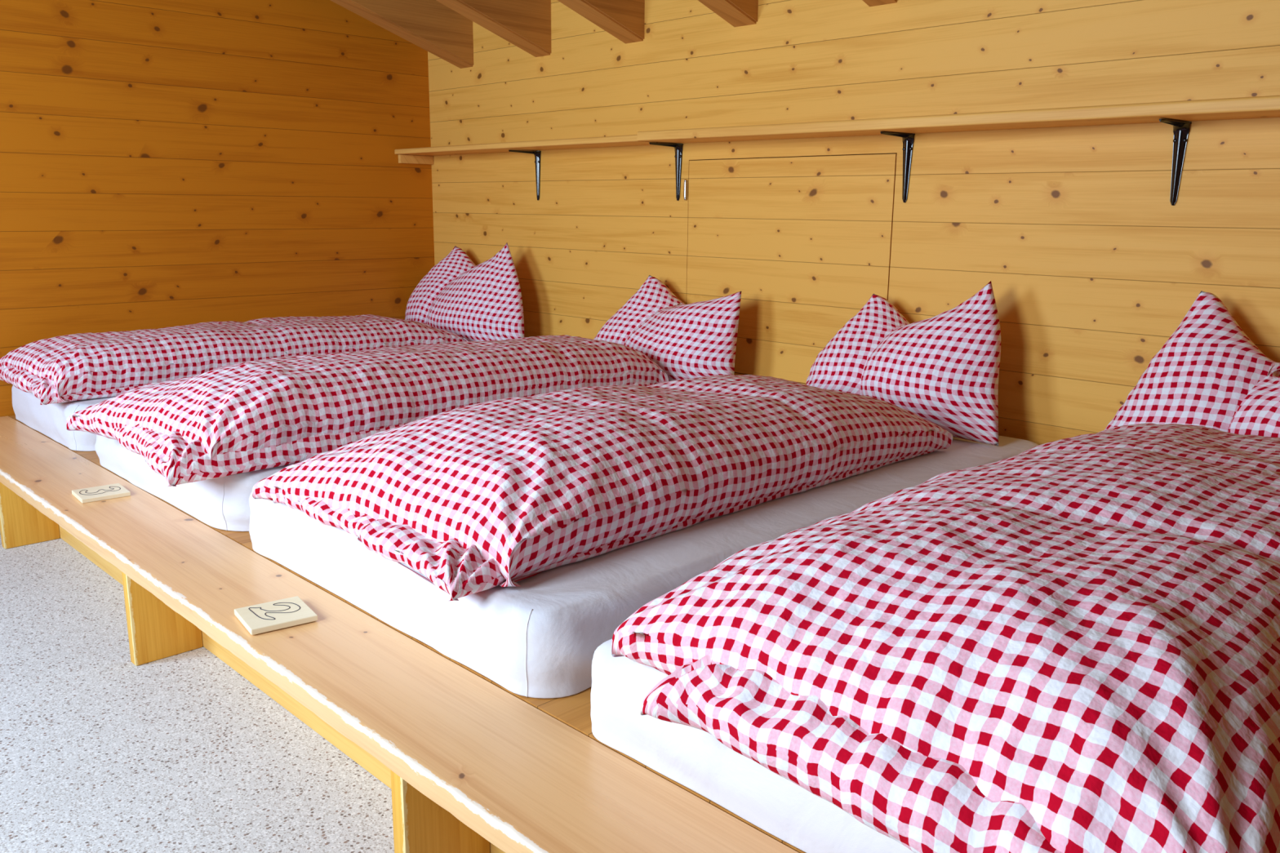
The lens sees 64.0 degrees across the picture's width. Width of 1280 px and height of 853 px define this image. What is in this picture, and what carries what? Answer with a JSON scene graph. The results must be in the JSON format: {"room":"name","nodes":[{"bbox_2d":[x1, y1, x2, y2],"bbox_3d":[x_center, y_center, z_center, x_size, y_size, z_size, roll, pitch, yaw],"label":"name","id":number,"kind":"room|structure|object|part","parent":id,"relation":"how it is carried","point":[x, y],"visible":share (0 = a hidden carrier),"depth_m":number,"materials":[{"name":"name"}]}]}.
{"room":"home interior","nodes":[
{"label":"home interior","id":0,"kind":"room"},
{"bbox_2d":[0,533,394,852],"bbox_3d":[-0.191,0.765,1.500,4.150,0.060,6.500,-11,17,-43],"label":"floor","id":1,"kind":"structure","parent":0,"point":[101,752],"depth_m":1.98,"materials":[{"name":"grey stone"}]},
{"bbox_2d":[0,415,805,852],"bbox_3d":[0.236,0.417,2.350,2.067,0.270,5.596,-11,17,-43],"label":"platform","id":2,"kind":"object","parent":1,"relation":"on","point":[469,763],"visible":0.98,"depth_m":1.67,"materials":[{"name":"brown wood"}]},
{"bbox_3d":[-1.882,0.248,3.143,0.152,0.228,0.034,-11,17,-43],"label":"leg","id":3,"kind":"part","parent":2,"relation":"part of","materials":[{"name":"brown wood"}]},
{"bbox_2d":[11,385,115,451],"bbox_3d":[-1.367,-0.176,4.047,1.827,0.147,0.816,-11,17,-43],"label":"mattress","id":4,"kind":"object","parent":2,"relation":"on","point":[49,420],"visible":0.19,"depth_m":3.30,"materials":[{"name":"white fabric"}]},
{"bbox_2d":[0,314,467,404],"bbox_3d":[-1.505,-0.319,3.925,1.622,0.181,0.691,-11,17,-43],"label":"duvet","id":5,"kind":"object","parent":4,"relation":"on","point":[78,366],"visible":0.76,"depth_m":3.50,"materials":[{"name":"fabric"}]},
{"bbox_2d":[404,242,524,341],"bbox_3d":[-0.782,-0.580,4.490,0.277,0.468,0.886,-11,17,-43],"label":"pillow","id":6,"kind":"object","parent":4,"relation":"on","point":[483,301],"visible":0.83,"depth_m":4.28,"materials":[{"name":"fabric"}]},
{"bbox_2d":[71,483,130,503],"bbox_3d":[-1.434,0.177,2.723,0.117,0.012,0.113,-10,16,-39],"label":"number plaque","id":7,"kind":"object","parent":2,"relation":"on","point":[94,494],"depth_m":2.71,"materials":[{"name":"brown wood"}]},
{"bbox_3d":[-1.104,0.422,2.369,0.152,0.228,0.034,-11,17,-43],"label":"leg","id":8,"kind":"part","parent":2,"relation":"part of","materials":[{"name":"brown wood"}]},
{"bbox_2d":[94,434,293,531],"bbox_3d":[-0.665,-0.019,3.348,1.826,0.147,1.068,-11,17,-43],"label":"mattress","id":9,"kind":"object","parent":2,"relation":"on","point":[222,503],"visible":0.09,"depth_m":2.49,"materials":[{"name":"white fabric"}]},
{"bbox_2d":[66,334,668,486],"bbox_3d":[-0.721,-0.149,3.088,1.698,0.215,0.792,-11,17,-43],"label":"duvet","id":10,"kind":"object","parent":9,"relation":"on","point":[268,413],"visible":0.83,"depth_m":2.62,"materials":[{"name":"fabric"}]},
{"bbox_2d":[593,275,741,381],"bbox_3d":[0.060,-0.344,3.656,0.266,0.371,0.740,-11,17,-43],"label":"pillow","id":11,"kind":"object","parent":9,"relation":"on","point":[695,340],"visible":0.7,"depth_m":3.46,"materials":[{"name":"fabric"}]},
{"bbox_2d":[234,595,317,635],"bbox_3d":[-0.686,0.355,1.928,0.121,0.012,0.118,-8,15,-35],"label":"number plaque","id":12,"kind":"object","parent":2,"relation":"on","point":[273,615],"depth_m":1.91,"materials":[{"name":"brown wood"}]},
{"bbox_3d":[-0.304,0.601,1.574,0.152,0.228,0.034,-11,17,-43],"label":"leg","id":13,"kind":"part","parent":2,"relation":"part of","materials":[{"name":"brown wood"}]},
{"bbox_2d":[248,435,1039,698],"bbox_3d":[0.114,0.155,2.576,1.827,0.147,1.114,-11,17,-43],"label":"mattress","id":14,"kind":"object","parent":2,"relation":"on","point":[540,638],"visible":0.23,"depth_m":1.83,"materials":[{"name":"white fabric"}]},
{"bbox_2d":[252,374,952,600],"bbox_3d":[-0.007,0.004,2.396,1.564,0.220,0.805,-11,17,-43],"label":"duvet","id":15,"kind":"object","parent":14,"relation":"on","point":[504,492],"visible":1,"depth_m":1.97,"materials":[{"name":"fabric"}]},
{"bbox_2d":[805,280,1000,445],"bbox_3d":[0.750,-0.220,2.967,0.276,0.430,0.705,-11,17,-43],"label":"pillow","id":16,"kind":"object","parent":14,"relation":"on","point":[943,369],"visible":0.88,"depth_m":2.79,"materials":[{"name":"fabric"}]},
{"bbox_2d":[590,639,913,852],"bbox_3d":[0.946,0.341,1.748,1.829,0.147,1.134,-11,17,-43],"label":"mattress","id":17,"kind":"object","parent":2,"relation":"on","point":[692,757],"visible":0.07,"depth_m":1.33,"materials":[{"name":"white fabric"}]},
{"bbox_2d":[611,422,1279,852],"bbox_3d":[0.764,0.169,1.597,1.688,0.248,0.847,-11,17,-43],"label":"duvet","id":18,"kind":"object","parent":17,"relation":"on","point":[1070,645],"visible":1,"depth_m":1.09,"materials":[{"name":"fabric"}]},
{"bbox_2d":[1104,290,1279,437],"bbox_3d":[1.368,-0.081,2.341,0.222,0.434,0.709,-9,15,-36],"label":"pillow","id":19,"kind":"object","parent":17,"relation":"on","point":[1209,373],"visible":0.65,"depth_m":2.35,"materials":[{"name":"fabric"}]},
{"bbox_2d":[0,0,435,417],"bbox_3d":[-2.449,-1.713,3.267,4.050,4.000,0.100,-11,17,-43],"label":"wall","id":20,"kind":"structure","parent":0,"point":[164,163],"depth_m":4.06,"materials":[{"name":"brown wood"}]},
{"bbox_2d":[398,154,433,164],"bbox_3d":[-1.032,-1.229,4.712,0.176,0.038,0.021,-11,17,-43],"label":"cleat","id":21,"kind":"object","parent":20,"relation":"attached to","point":[414,159],"visible":1,"depth_m":4.70,"materials":[{"name":"brown wood"}]},
{"bbox_2d":[427,0,1279,444],"bbox_3d":[1.263,-0.820,2.606,0.090,2.600,6.500,-11,17,-43],"label":"wall","id":22,"kind":"structure","parent":0,"point":[1085,252],"depth_m":2.92,"materials":[{"name":"brown wood"}]},
{"bbox_2d":[508,149,541,199],"bbox_3d":[-0.475,-1.030,4.196,0.150,0.198,0.040,-11,17,-43],"label":"shelf bracket","id":23,"kind":"object","parent":22,"relation":"attached to","point":[537,153],"visible":1,"depth_m":4.23,"materials":[{"name":"black metal"}]},
{"bbox_3d":[-0.474,-1.120,4.176,0.150,0.012,0.040,-11,17,-43],"label":"shelf arm","id":24,"kind":"part","parent":23,"relation":"part of","materials":[{"name":"black metal"}]},
{"bbox_3d":[-0.427,-1.040,4.242,0.012,0.198,0.038,-11,17,-43],"label":"wall arm","id":25,"kind":"part","parent":23,"relation":"part of","materials":[{"name":"black metal"}]},
{"bbox_2d":[394,134,673,155],"bbox_3d":[-0.492,-1.137,4.158,0.194,0.023,1.576,-11,17,-43],"label":"shelf board","id":26,"kind":"object","parent":22,"relation":"attached to","point":[630,140],"visible":0.98,"depth_m":4.02,"materials":[{"name":"brown wood"}]},
{"bbox_2d":[648,142,683,200],"bbox_3d":[0.086,-0.905,3.637,0.150,0.198,0.040,-11,17,-43],"label":"shelf bracket","id":27,"kind":"object","parent":22,"relation":"attached to","point":[677,147],"visible":1,"depth_m":3.67,"materials":[{"name":"black metal"}]},
{"bbox_3d":[0.087,-0.995,3.618,0.150,0.012,0.040,-11,17,-43],"label":"shelf arm","id":28,"kind":"part","parent":27,"relation":"part of","materials":[{"name":"black metal"}]},
{"bbox_3d":[0.135,-0.915,3.684,0.012,0.198,0.038,-11,17,-43],"label":"wall arm","id":29,"kind":"part","parent":27,"relation":"part of","materials":[{"name":"black metal"}]},
{"bbox_2d":[683,153,897,382],"bbox_3d":[0.464,-0.525,3.439,0.035,0.733,0.858,-11,17,-43],"label":"door","id":30,"kind":"structure","parent":22,"relation":"in","point":[805,242],"depth_m":3.40,"materials":[{"name":"brown wood"}]},
{"bbox_2d":[880,131,915,202],"bbox_3d":[0.740,-0.756,2.988,0.150,0.198,0.040,-11,17,-43],"label":"shelf bracket","id":31,"kind":"object","parent":22,"relation":"attached to","point":[908,139],"visible":1,"depth_m":3.02,"materials":[{"name":"black metal"}]},
{"bbox_3d":[0.741,-0.846,2.969,0.150,0.012,0.040,-11,17,-43],"label":"shelf arm","id":32,"kind":"part","parent":31,"relation":"part of","materials":[{"name":"black metal"}]},
{"bbox_3d":[0.788,-0.766,3.035,0.012,0.198,0.038,-11,17,-43],"label":"wall arm","id":33,"kind":"part","parent":31,"relation":"part of","materials":[{"name":"black metal"}]},
{"bbox_2d":[636,95,1279,143],"bbox_3d":[1.710,-0.638,1.967,0.199,0.054,4.708,-11,17,-43],"label":"shelf board","id":34,"kind":"object","parent":22,"relation":"attached to","point":[1268,106],"visible":1,"depth_m":2.65,"materials":[{"name":"brown wood"}]},
{"bbox_2d":[1158,118,1191,205],"bbox_3d":[1.268,-0.634,2.463,0.150,0.198,0.040,-11,17,-43],"label":"shelf bracket","id":35,"kind":"object","parent":22,"relation":"attached to","point":[1180,128],"visible":1,"depth_m":2.50,"materials":[{"name":"black metal"}]},
{"bbox_3d":[1.269,-0.724,2.444,0.150,0.012,0.040,-11,17,-43],"label":"shelf arm","id":36,"kind":"part","parent":35,"relation":"part of","materials":[{"name":"black metal"}]},
{"bbox_3d":[1.317,-0.644,2.510,0.012,0.198,0.038,-11,17,-43],"label":"wall arm","id":37,"kind":"part","parent":35,"relation":"part of","materials":[{"name":"black metal"}]},
{"bbox_3d":[-0.167,-1.734,0.962,4.150,1.398,6.500,-11,17,-43],"label":"ceiling","id":38,"kind":"structure","parent":0,"visible":0},
{"bbox_2d":[330,0,473,68],"bbox_3d":[-2.155,-2.037,2.983,3.930,1.511,0.105,-11,17,-43],"label":"rafter","id":39,"kind":"object","parent":38,"relation":"attached to","point":[431,25],"visible":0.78,"depth_m":4.27,"materials":[{"name":"brown wood"}]},
{"bbox_2d":[436,0,551,57],"bbox_3d":[-1.786,-1.955,2.616,3.930,1.511,0.105,-11,17,-43],"label":"rafter","id":40,"kind":"object","parent":38,"relation":"attached to","point":[526,24],"visible":1,"depth_m":3.96,"materials":[{"name":"brown wood"}]},
{"bbox_2d":[557,0,644,43],"bbox_3d":[-1.417,-1.872,2.248,3.930,1.511,0.105,-11,17,-43],"label":"rafter","id":41,"kind":"object","parent":38,"relation":"attached to","point":[624,20],"visible":1,"depth_m":3.63,"materials":[{"name":"brown wood"}]},
{"bbox_2d":[697,0,758,26],"bbox_3d":[-1.047,-1.790,1.881,3.930,1.511,0.105,-11,17,-43],"label":"rafter","id":42,"kind":"object","parent":38,"relation":"attached to","point":[737,13],"visible":1,"depth_m":3.31,"materials":[{"name":"brown wood"}]},
{"bbox_2d":[862,0,897,6],"bbox_3d":[-0.678,-1.707,1.513,3.930,1.511,0.105,-11,17,-43],"label":"rafter","id":43,"kind":"object","parent":38,"relation":"attached to","point":[869,2],"visible":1,"depth_m":3.01,"materials":[{"name":"brown wood"}]}
]}

